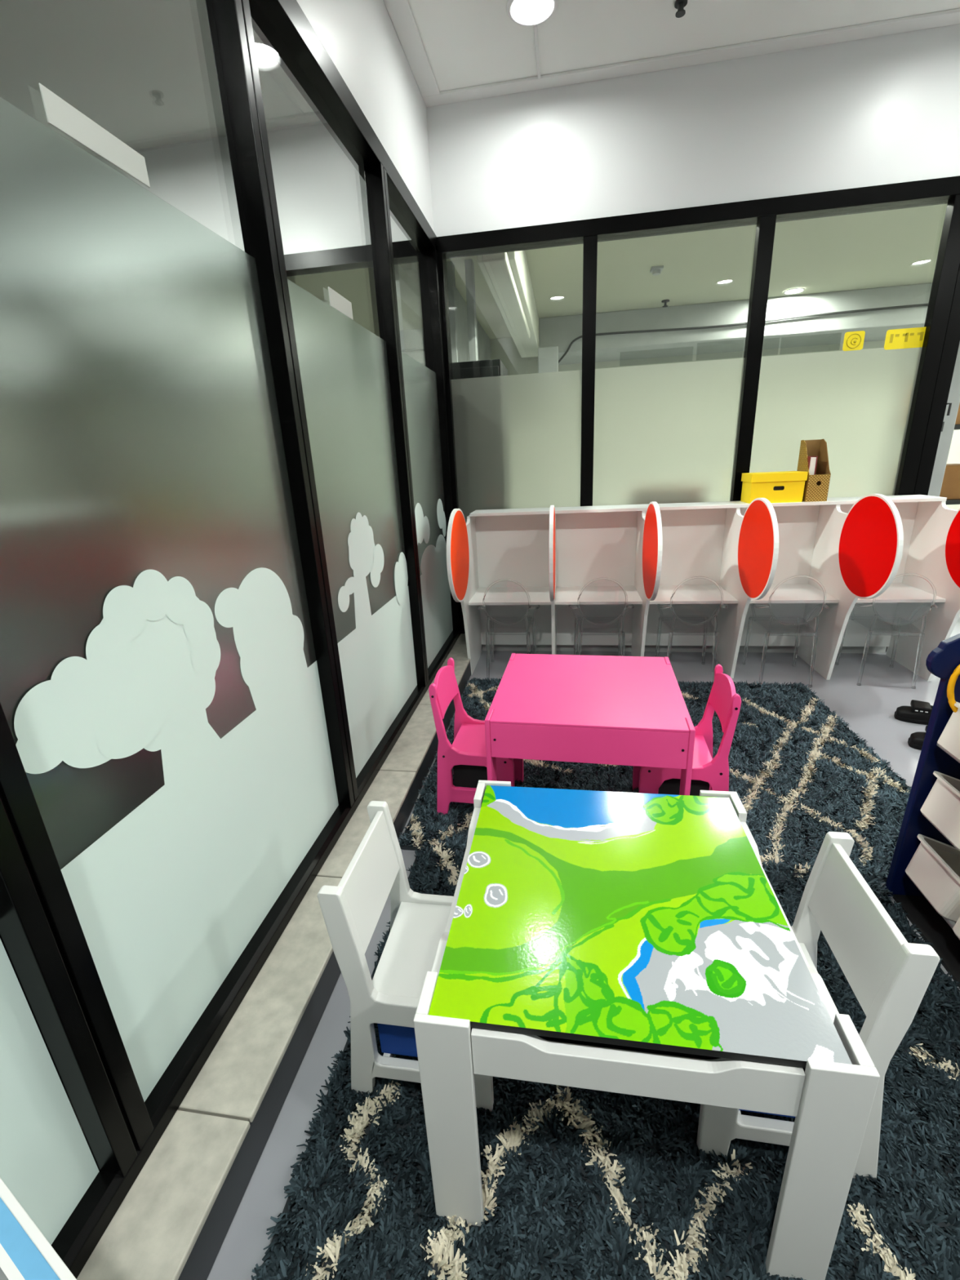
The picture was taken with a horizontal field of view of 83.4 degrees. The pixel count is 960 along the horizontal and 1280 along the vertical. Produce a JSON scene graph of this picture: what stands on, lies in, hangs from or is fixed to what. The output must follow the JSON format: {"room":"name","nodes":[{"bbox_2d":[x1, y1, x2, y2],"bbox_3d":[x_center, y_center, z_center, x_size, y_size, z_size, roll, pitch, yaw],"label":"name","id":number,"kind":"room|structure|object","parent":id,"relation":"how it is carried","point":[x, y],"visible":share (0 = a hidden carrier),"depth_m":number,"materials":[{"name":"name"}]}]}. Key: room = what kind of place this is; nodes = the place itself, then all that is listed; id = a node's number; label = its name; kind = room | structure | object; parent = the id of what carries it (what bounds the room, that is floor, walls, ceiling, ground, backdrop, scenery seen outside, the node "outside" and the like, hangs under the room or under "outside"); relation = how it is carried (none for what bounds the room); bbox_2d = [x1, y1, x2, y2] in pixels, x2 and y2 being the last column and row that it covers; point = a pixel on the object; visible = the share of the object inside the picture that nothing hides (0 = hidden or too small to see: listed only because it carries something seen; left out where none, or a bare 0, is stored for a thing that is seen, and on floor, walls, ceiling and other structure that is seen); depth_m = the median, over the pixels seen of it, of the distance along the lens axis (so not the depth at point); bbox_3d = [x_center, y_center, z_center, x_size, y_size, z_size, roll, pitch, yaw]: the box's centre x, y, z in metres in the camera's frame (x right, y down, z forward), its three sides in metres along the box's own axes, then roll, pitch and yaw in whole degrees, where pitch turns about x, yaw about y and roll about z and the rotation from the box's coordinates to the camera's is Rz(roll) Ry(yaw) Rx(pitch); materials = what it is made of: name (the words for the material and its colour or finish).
{"room":"children's room","nodes":[
{"label":"children's room","id":0,"kind":"room"},
{"bbox_2d":[296,0,433,230],"bbox_3d":[-0.911,-1.275,-0.759,0.090,0.598,8.120,0,19,9],"label":"wall","id":1,"kind":"structure","parent":0,"point":[360,37],"depth_m":2.17,"materials":[{"name":"white paint"}]},
{"bbox_2d":[0,0,461,1279],"bbox_3d":[-0.834,0.114,-0.308,0.110,2.327,8.100,0,19,9],"label":"window","id":2,"kind":"structure","parent":1,"relation":"in","point":[227,601],"depth_m":1.07,"materials":[{"name":"glass"}]},
{"bbox_2d":[38,83,150,187],"bbox_3d":[-0.628,-0.826,0.893,0.002,0.046,0.210,0,19,9],"label":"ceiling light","id":3,"kind":"object","parent":2,"relation":"attached to","point":[60,114],"visible":1,"depth_m":0.88,"materials":[{"name":"white plastic"}]},
{"bbox_2d":[328,286,353,319],"bbox_3d":[-0.475,-1.151,1.846,0.002,0.054,0.197,0,19,9],"label":"strip","id":4,"kind":"object","parent":2,"relation":"attached to","point":[337,301],"visible":1,"depth_m":1.84,"materials":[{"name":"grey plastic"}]},
{"bbox_2d":[382,0,439,97],"bbox_3d":[-0.848,-1.521,-0.955,0.095,0.014,7.930,0,19,9],"label":"trim","id":5,"kind":"structure","parent":1,"relation":"attached to","point":[400,12],"depth_m":2.41,"materials":[{"name":"white paint"}]},
{"bbox_2d":[0,0,959,156],"bbox_3d":[-1.882,-2.551,2.104,13.800,0.100,14.200,0,19,9],"label":"ceiling","id":6,"kind":"structure","parent":0,"point":[144,72],"depth_m":2.43,"materials":[{"name":"white paint"}]},
{"bbox_2d":[506,0,558,26],"bbox_3d":[0.218,-2.654,2.249,0.214,0.026,0.214,0,19,9],"label":"recessed light","id":7,"kind":"object","parent":6,"relation":"in","point":[525,12],"visible":1,"depth_m":2.28,"materials":[{"name":"white plastic"}]},
{"bbox_2d":[512,0,551,17],"bbox_3d":[0.217,-2.660,2.247,0.160,0.003,0.160,0,19,9],"label":"diffuser","id":8,"kind":"object","parent":7,"relation":"attached to","point":[521,8],"depth_m":2.28,"materials":[{"name":"white plastic"}]},
{"bbox_2d":[533,25,540,78],"bbox_3d":[0.268,-2.734,2.513,0.015,0.012,0.350,0,19,9],"label":"trim","id":9,"kind":"structure","parent":6,"relation":"attached to","point":[535,32],"depth_m":2.49,"materials":[{"name":"white paint"}]},
{"bbox_2d":[674,0,687,17],"bbox_3d":[0.848,-2.669,2.276,0.052,0.040,0.052,0,19,9],"label":"sprinkler","id":10,"kind":"object","parent":6,"relation":"attached to","point":[679,5],"visible":1,"depth_m":2.27,"materials":[{"name":"black metal"}]},
{"bbox_2d":[95,23,959,254],"bbox_3d":[-0.167,-1.398,3.360,10.600,3.040,0.100,0,19,9],"label":"wall","id":11,"kind":"structure","parent":0,"point":[885,109],"depth_m":2.76,"materials":[{"name":"white paint"}]},
{"bbox_2d":[76,633,482,1279],"bbox_3d":[-0.762,1.268,0.086,0.377,0.115,8.120,0,19,9],"label":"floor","id":12,"kind":"structure","parent":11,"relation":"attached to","point":[175,1220],"depth_m":1.06,"materials":[{"name":"grey paint"}]},
{"bbox_2d":[284,240,417,276],"bbox_3d":[-2.897,-2.238,3.491,5.160,0.080,0.100,0,19,9],"label":"trim","id":13,"kind":"structure","parent":11,"relation":"attached to","point":[359,256],"depth_m":3.12,"materials":[{"name":"black metal"}]},
{"bbox_2d":[482,644,886,653],"bbox_3d":[1.271,0.000,3.585,2.520,0.115,0.150,0,19,9],"label":"baseboard","id":14,"kind":"structure","parent":11,"relation":"attached to","point":[778,649],"depth_m":3.53,"materials":[{"name":"grey paint"}]},
{"bbox_2d":[422,8,959,106],"bbox_3d":[2.345,-2.792,2.381,5.340,0.014,0.085,0,19,9],"label":"trim","id":15,"kind":"structure","parent":11,"relation":"attached to","point":[949,17],"depth_m":2.58,"materials":[{"name":"white paint"}]},
{"bbox_2d":[436,175,959,633],"bbox_3d":[1.580,-1.157,3.145,3.780,2.327,0.110,0,19,9],"label":"window","id":16,"kind":"structure","parent":11,"relation":"in","point":[689,432],"depth_m":3.09,"materials":[{"name":"glass"}]},
{"bbox_2d":[842,330,865,351],"bbox_3d":[2.017,-1.613,2.907,0.100,0.092,0.004,0,19,9],"label":"sticker","id":17,"kind":"object","parent":16,"relation":"attached to","point":[853,340],"visible":1,"depth_m":2.91,"materials":[{"name":"yellow paper"}]},
{"bbox_2d":[884,326,926,350],"bbox_3d":[2.268,-1.606,2.870,0.198,0.096,0.002,0,19,9],"label":"sticker","id":18,"kind":"object","parent":16,"relation":"attached to","point":[905,338],"visible":1,"depth_m":2.87,"materials":[{"name":"yellow paper"}]},
{"bbox_2d":[889,331,924,342],"bbox_3d":[2.270,-1.610,2.867,0.158,0.042,0.001,0,19,9],"label":"print","id":19,"kind":"object","parent":18,"relation":"attached to","point":[895,336],"depth_m":2.87,"materials":[{"name":"black"}]},
{"bbox_2d":[885,263,959,651],"bbox_3d":[2.952,-1.055,2.932,1.003,2.370,0.071,0,19,9],"label":"door frame","id":20,"kind":"structure","parent":11,"relation":"in","point":[935,426],"depth_m":2.89,"materials":[{"name":"black metal"}]},
{"bbox_2d":[206,615,959,1279],"bbox_3d":[-1.044,0.427,2.986,15.400,0.100,14.400,0,19,9],"label":"floor","id":21,"kind":"structure","parent":0,"point":[869,708],"depth_m":2.19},
{"bbox_2d":[0,1177,76,1279],"bbox_3d":[-0.472,0.935,0.430,0.475,0.500,0.420,8,21,29],"label":"side table","id":22,"kind":"object","parent":21,"relation":"on","point":[25,1253],"visible":1,"depth_m":0.56,"materials":[{"name":"white paint"}]},
{"bbox_2d":[452,359,507,379],"bbox_3d":[-0.017,-0.941,3.867,0.440,1.840,0.468,0,19,9],"label":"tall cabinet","id":23,"kind":"object","parent":21,"relation":"on","point":[493,367],"visible":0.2,"depth_m":3.37,"materials":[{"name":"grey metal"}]},
{"bbox_2d":[477,578,540,679],"bbox_3d":[0.181,-0.100,3.249,0.367,0.617,0.342,0,19,9],"label":"chair","id":24,"kind":"object","parent":21,"relation":"on","point":[490,618],"visible":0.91,"depth_m":3.13,"materials":[{"name":"plastic"}]},
{"bbox_2d":[568,577,634,656],"bbox_3d":[0.704,-0.098,3.166,0.367,0.617,0.342,0,19,9],"label":"chair","id":25,"kind":"object","parent":21,"relation":"on","point":[620,633],"visible":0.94,"depth_m":3.04,"materials":[{"name":"plastic"}]},
{"bbox_2d":[251,844,959,1279],"bbox_3d":[0.354,0.986,0.894,1.448,0.034,1.788,0,19,9],"label":"shag rug","id":26,"kind":"object","parent":21,"relation":"on","point":[578,1184],"visible":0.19,"depth_m":0.95,"materials":[{"name":"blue carpet"}]},
{"bbox_2d":[317,800,493,1112],"bbox_3d":[-0.112,0.654,1.147,0.301,0.523,0.276,0,19,9],"label":"chair","id":27,"kind":"object","parent":26,"relation":"on","point":[352,910],"visible":0.6,"depth_m":1.08,"materials":[{"name":"white paint"}]},
{"bbox_2d":[413,780,879,1279],"bbox_3d":[0.264,0.678,1.099,0.614,0.473,0.622,0,19,9],"label":"table","id":28,"kind":"object","parent":26,"relation":"on","point":[635,944],"visible":1,"depth_m":0.84,"materials":[{"name":"white paint"}]},
{"bbox_2d":[470,1027,805,1072],"bbox_3d":[0.257,0.534,1.051,0.574,0.010,0.573,0,19,9],"label":"tray","id":29,"kind":"object","parent":28,"relation":"on","point":[554,1039],"depth_m":0.81,"materials":[{"name":"black"}]},
{"bbox_2d":[696,831,940,1180],"bbox_3d":[0.561,0.663,1.021,0.301,0.523,0.276,0,19,10],"label":"chair","id":30,"kind":"object","parent":26,"relation":"on","point":[890,976],"visible":0.3,"depth_m":0.93,"materials":[{"name":"white paint"}]},
{"bbox_2d":[397,676,911,882],"bbox_3d":[0.736,0.470,2.382,1.876,0.034,1.506,0,19,9],"label":"shag rug","id":31,"kind":"object","parent":21,"relation":"on","point":[797,772],"visible":0.38,"depth_m":2.10,"materials":[{"name":"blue carpet"}]},
{"bbox_2d":[428,657,523,815],"bbox_3d":[-0.002,0.360,2.008,0.293,0.527,0.270,1,19,12],"label":"chair","id":32,"kind":"object","parent":31,"relation":"on","point":[467,755],"visible":0.82,"depth_m":1.94,"materials":[{"name":"paint"}]},
{"bbox_2d":[484,653,695,795],"bbox_3d":[0.384,0.383,1.954,0.614,0.481,0.606,1,19,12],"label":"table","id":33,"kind":"object","parent":31,"relation":"on","point":[598,709],"visible":0.92,"depth_m":1.68,"materials":[{"name":"paint"}]},
{"bbox_2d":[632,663,741,795],"bbox_3d":[0.697,0.372,1.867,0.293,0.527,0.270,1,19,12],"label":"chair","id":34,"kind":"object","parent":31,"relation":"on","point":[708,773],"visible":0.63,"depth_m":1.78,"materials":[{"name":"paint"}]},
{"bbox_2d":[655,576,728,682],"bbox_3d":[1.194,-0.096,3.087,0.367,0.617,0.342,0,19,10],"label":"chair","id":35,"kind":"object","parent":21,"relation":"on","point":[715,612],"visible":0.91,"depth_m":2.97,"materials":[{"name":"plastic"}]},
{"bbox_2d":[446,493,959,681],"bbox_3d":[1.167,-0.261,2.962,2.546,1.012,0.850,0,19,9],"label":"desks","id":36,"kind":"object","parent":21,"relation":"on","point":[855,548],"visible":0.99,"depth_m":3.15,"materials":[{"name":"white laminate"}]},
{"bbox_2d":[470,494,946,516],"bbox_3d":[1.203,-0.774,3.114,2.524,0.018,0.227,0,19,9],"label":"shelf","id":37,"kind":"object","parent":36,"relation":"attached to","point":[835,503],"depth_m":3.06,"materials":[{"name":"white laminate"}]},
{"bbox_2d":[740,471,808,503],"bbox_3d":[1.631,-0.854,3.010,0.280,0.157,0.182,0,19,9],"label":"storage box","id":38,"kind":"object","parent":36,"relation":"on","point":[783,486],"visible":0.99,"depth_m":2.94,"materials":[{"name":"yellow cardboard"}]},
{"bbox_2d":[796,439,831,502],"bbox_3d":[1.827,-0.929,2.950,0.105,0.320,0.173,0,19,9],"label":"magazine file","id":39,"kind":"object","parent":36,"relation":"on","point":[816,486],"visible":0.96,"depth_m":2.92,"materials":[{"name":"brown cardboard"}]},
{"bbox_2d":[807,456,817,475],"bbox_3d":[1.798,-0.891,2.971,0.037,0.230,0.124,0,19,9],"label":"booklet","id":40,"kind":"object","parent":39,"relation":"in","point":[812,460],"visible":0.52,"depth_m":2.89,"materials":[{"name":"white paper"}]},
{"bbox_2d":[742,575,829,687],"bbox_3d":[1.688,-0.091,2.998,0.367,0.617,0.342,1,19,12],"label":"chair","id":41,"kind":"object","parent":21,"relation":"on","point":[824,605],"visible":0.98,"depth_m":2.90,"materials":[{"name":"plastic"}]},
{"bbox_2d":[835,573,937,688],"bbox_3d":[2.198,-0.092,2.926,0.367,0.617,0.342,3,19,16],"label":"chair","id":42,"kind":"object","parent":21,"relation":"on","point":[877,617],"visible":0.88,"depth_m":2.82,"materials":[{"name":"plastic"}]},
{"bbox_2d":[893,699,933,724],"bbox_3d":[2.074,0.341,2.492,0.245,0.084,0.093,9,22,32],"label":"shoe","id":43,"kind":"object","parent":21,"relation":"on","point":[919,712],"visible":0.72,"depth_m":2.49,"materials":[{"name":"black rubber"}]},
{"bbox_2d":[907,724,928,750],"bbox_3d":[1.956,0.424,2.262,0.245,0.084,0.093,7,21,28],"label":"shoe","id":44,"kind":"object","parent":21,"relation":"on","point":[916,740],"visible":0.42,"depth_m":2.29,"materials":[{"name":"grey"}]},
{"bbox_2d":[884,633,959,988],"bbox_3d":[1.258,0.453,1.096,0.358,0.830,0.700,0,19,9],"label":"storage rack","id":45,"kind":"object","parent":21,"relation":"on","point":[942,661],"visible":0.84,"depth_m":1.42,"materials":[{"name":"navy blue plastic"},{"name":"white plastic"},{"name":"yellow plastic"}]},
{"bbox_2d":[905,834,959,922],"bbox_3d":[1.286,0.647,1.394,0.255,0.187,0.201,0,19,9],"label":"bin","id":46,"kind":"object","parent":45,"relation":"in","point":[934,868],"visible":0.99,"depth_m":1.40,"materials":[{"name":"white plastic"}]},
{"bbox_2d":[920,771,959,850],"bbox_3d":[1.277,0.460,1.331,0.255,0.187,0.201,0,19,9],"label":"bin","id":47,"kind":"object","parent":45,"relation":"in","point":[941,806],"visible":1,"depth_m":1.35,"materials":[{"name":"white plastic"}]},
{"bbox_2d":[937,702,959,762],"bbox_3d":[1.267,0.268,1.268,0.255,0.187,0.201,0,19,9],"label":"bin","id":48,"kind":"object","parent":45,"relation":"in","point":[948,740],"visible":0.93,"depth_m":1.32,"materials":[{"name":"white plastic"}]},
{"bbox_2d":[946,664,959,712],"bbox_3d":[1.206,0.119,1.306,0.114,0.162,0.040,7,21,27],"label":"ring","id":49,"kind":"object","parent":45,"relation":"on","point":[951,684],"visible":1,"depth_m":1.32,"materials":[{"name":"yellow plastic"}]},
{"bbox_2d":[952,916,959,939],"bbox_3d":[1.256,0.710,1.211,0.255,0.187,0.201,0,19,9],"label":"bin","id":50,"kind":"object","parent":45,"relation":"in","point":[956,928],"visible":1,"depth_m":1.29,"materials":[{"name":"white plastic"}]},
{"bbox_2d":[927,342,959,496],"bbox_3d":[2.996,-1.460,3.535,0.210,2.750,0.050,0,19,9],"label":"trim","id":51,"kind":"structure","parent":21,"relation":"on","point":[945,438],"depth_m":3.54,"materials":[{"name":"grey paint"}]},
{"bbox_2d":[945,424,959,504],"bbox_3d":[3.645,-1.270,4.057,0.850,2.000,0.440,0,19,9],"label":"storage rack","id":52,"kind":"object","parent":21,"relation":"on","point":[957,426],"visible":0.02,"depth_m":3.94,"materials":[{"name":"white metal"}]},
{"bbox_2d":[939,463,959,499],"bbox_3d":[3.495,-1.206,4.103,0.382,0.241,0.340,0,19,9],"label":"carton","id":53,"kind":"object","parent":52,"relation":"on","point":[950,488],"visible":0.29,"depth_m":3.95,"materials":[{"name":"brown cardboard"}]},
{"bbox_2d":[945,498,959,504],"bbox_3d":[3.655,-1.075,4.122,0.850,0.030,0.440,0,19,9],"label":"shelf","id":54,"kind":"object","parent":52,"relation":"attached to","point":[948,501],"depth_m":3.94,"materials":[{"name":"grey metal"}]},
{"bbox_2d":[953,424,959,430],"bbox_3d":[3.631,-1.568,3.957,0.850,0.030,0.440,0,19,9],"label":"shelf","id":55,"kind":"object","parent":52,"relation":"attached to","point":[957,426],"depth_m":3.79,"materials":[{"name":"grey metal"}]},
{"bbox_2d":[955,403,959,424],"bbox_3d":[3.449,-1.747,3.925,0.362,0.341,0.340,0,19,9],"label":"carton","id":56,"kind":"object","parent":52,"relation":"on","point":[957,420],"visible":0.02,"depth_m":3.81,"materials":[{"name":"brown cardboard"}]},
{"bbox_2d":[287,204,946,338],"bbox_3d":[2.294,-3.342,4.774,9.200,0.100,4.440,0,19,9],"label":"ceiling","id":57,"kind":"structure","parent":0,"point":[897,246],"depth_m":4.67,"materials":[{"name":"white paint"}]},
{"bbox_2d":[476,250,538,357],"bbox_3d":[0.340,-3.012,4.849,0.240,0.390,3.700,0,19,9],"label":"ceiling light","id":58,"kind":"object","parent":57,"relation":"attached to","point":[507,277],"depth_m":4.07,"materials":[{"name":"white paint"}]},
{"bbox_2d":[649,265,663,275],"bbox_3d":[1.525,-3.184,4.653,0.100,0.050,0.100,0,19,9],"label":"ceiling box","id":59,"kind":"object","parent":57,"relation":"attached to","point":[655,270],"visible":1,"depth_m":4.62,"materials":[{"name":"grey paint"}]},
{"bbox_2d":[661,299,669,307],"bbox_3d":[1.954,-3.545,5.679,0.080,0.056,0.080,0,19,9],"label":"sprinkler","id":60,"kind":"object","parent":57,"relation":"attached to","point":[665,301],"visible":1,"depth_m":5.67,"materials":[{"name":"grey metal"}]},
{"bbox_2d":[783,287,804,293],"bbox_3d":[3.227,-3.584,5.536,0.194,0.009,0.194,0,19,9],"label":"recessed light","id":61,"kind":"object","parent":57,"relation":"in","point":[793,291],"visible":1,"depth_m":5.53,"materials":[{"name":"white plastic"}]},
{"bbox_2d":[786,288,801,293],"bbox_3d":[3.227,-3.587,5.535,0.141,0.003,0.141,0,19,9],"label":"diffuser","id":62,"kind":"object","parent":61,"relation":"attached to","point":[791,291],"depth_m":5.54,"materials":[{"name":"white plastic"}]},
{"bbox_2d":[489,337,959,510],"bbox_3d":[2.673,-2.653,7.161,9.200,2.750,0.100,0,19,9],"label":"wall","id":63,"kind":"structure","parent":0,"point":[504,349],"depth_m":6.88,"materials":[{"name":"white paint"}]},
{"bbox_2d":[394,258,490,365],"bbox_3d":[-0.044,-1.969,5.513,0.360,2.750,4.240,0,19,9],"label":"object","id":64,"kind":"structure","parent":63,"relation":"attached to","point":[469,341],"depth_m":4.29,"materials":[{"name":"grey paint"}]},
{"bbox_2d":[538,283,932,364],"bbox_3d":[3.865,-3.616,6.106,6.320,0.370,0.900,0,19,9],"label":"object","id":65,"kind":"structure","parent":63,"relation":"attached to","point":[560,331],"depth_m":5.91,"materials":[{"name":"grey paint"}]},
{"bbox_2d":[537,346,558,373],"bbox_3d":[0.779,-3.100,6.138,0.220,0.380,0.300,0,19,9],"label":"trim","id":66,"kind":"structure","parent":65,"relation":"attached to","point":[548,357],"depth_m":5.98,"materials":[{"name":"grey paint"}]},
{"bbox_2d":[558,303,928,363],"bbox_3d":[3.464,-3.279,5.783,5.408,0.388,0.024,0,19,9],"label":"cable","id":67,"kind":"object","parent":63,"relation":"hanging from","point":[919,304],"visible":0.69,"depth_m":5.83,"materials":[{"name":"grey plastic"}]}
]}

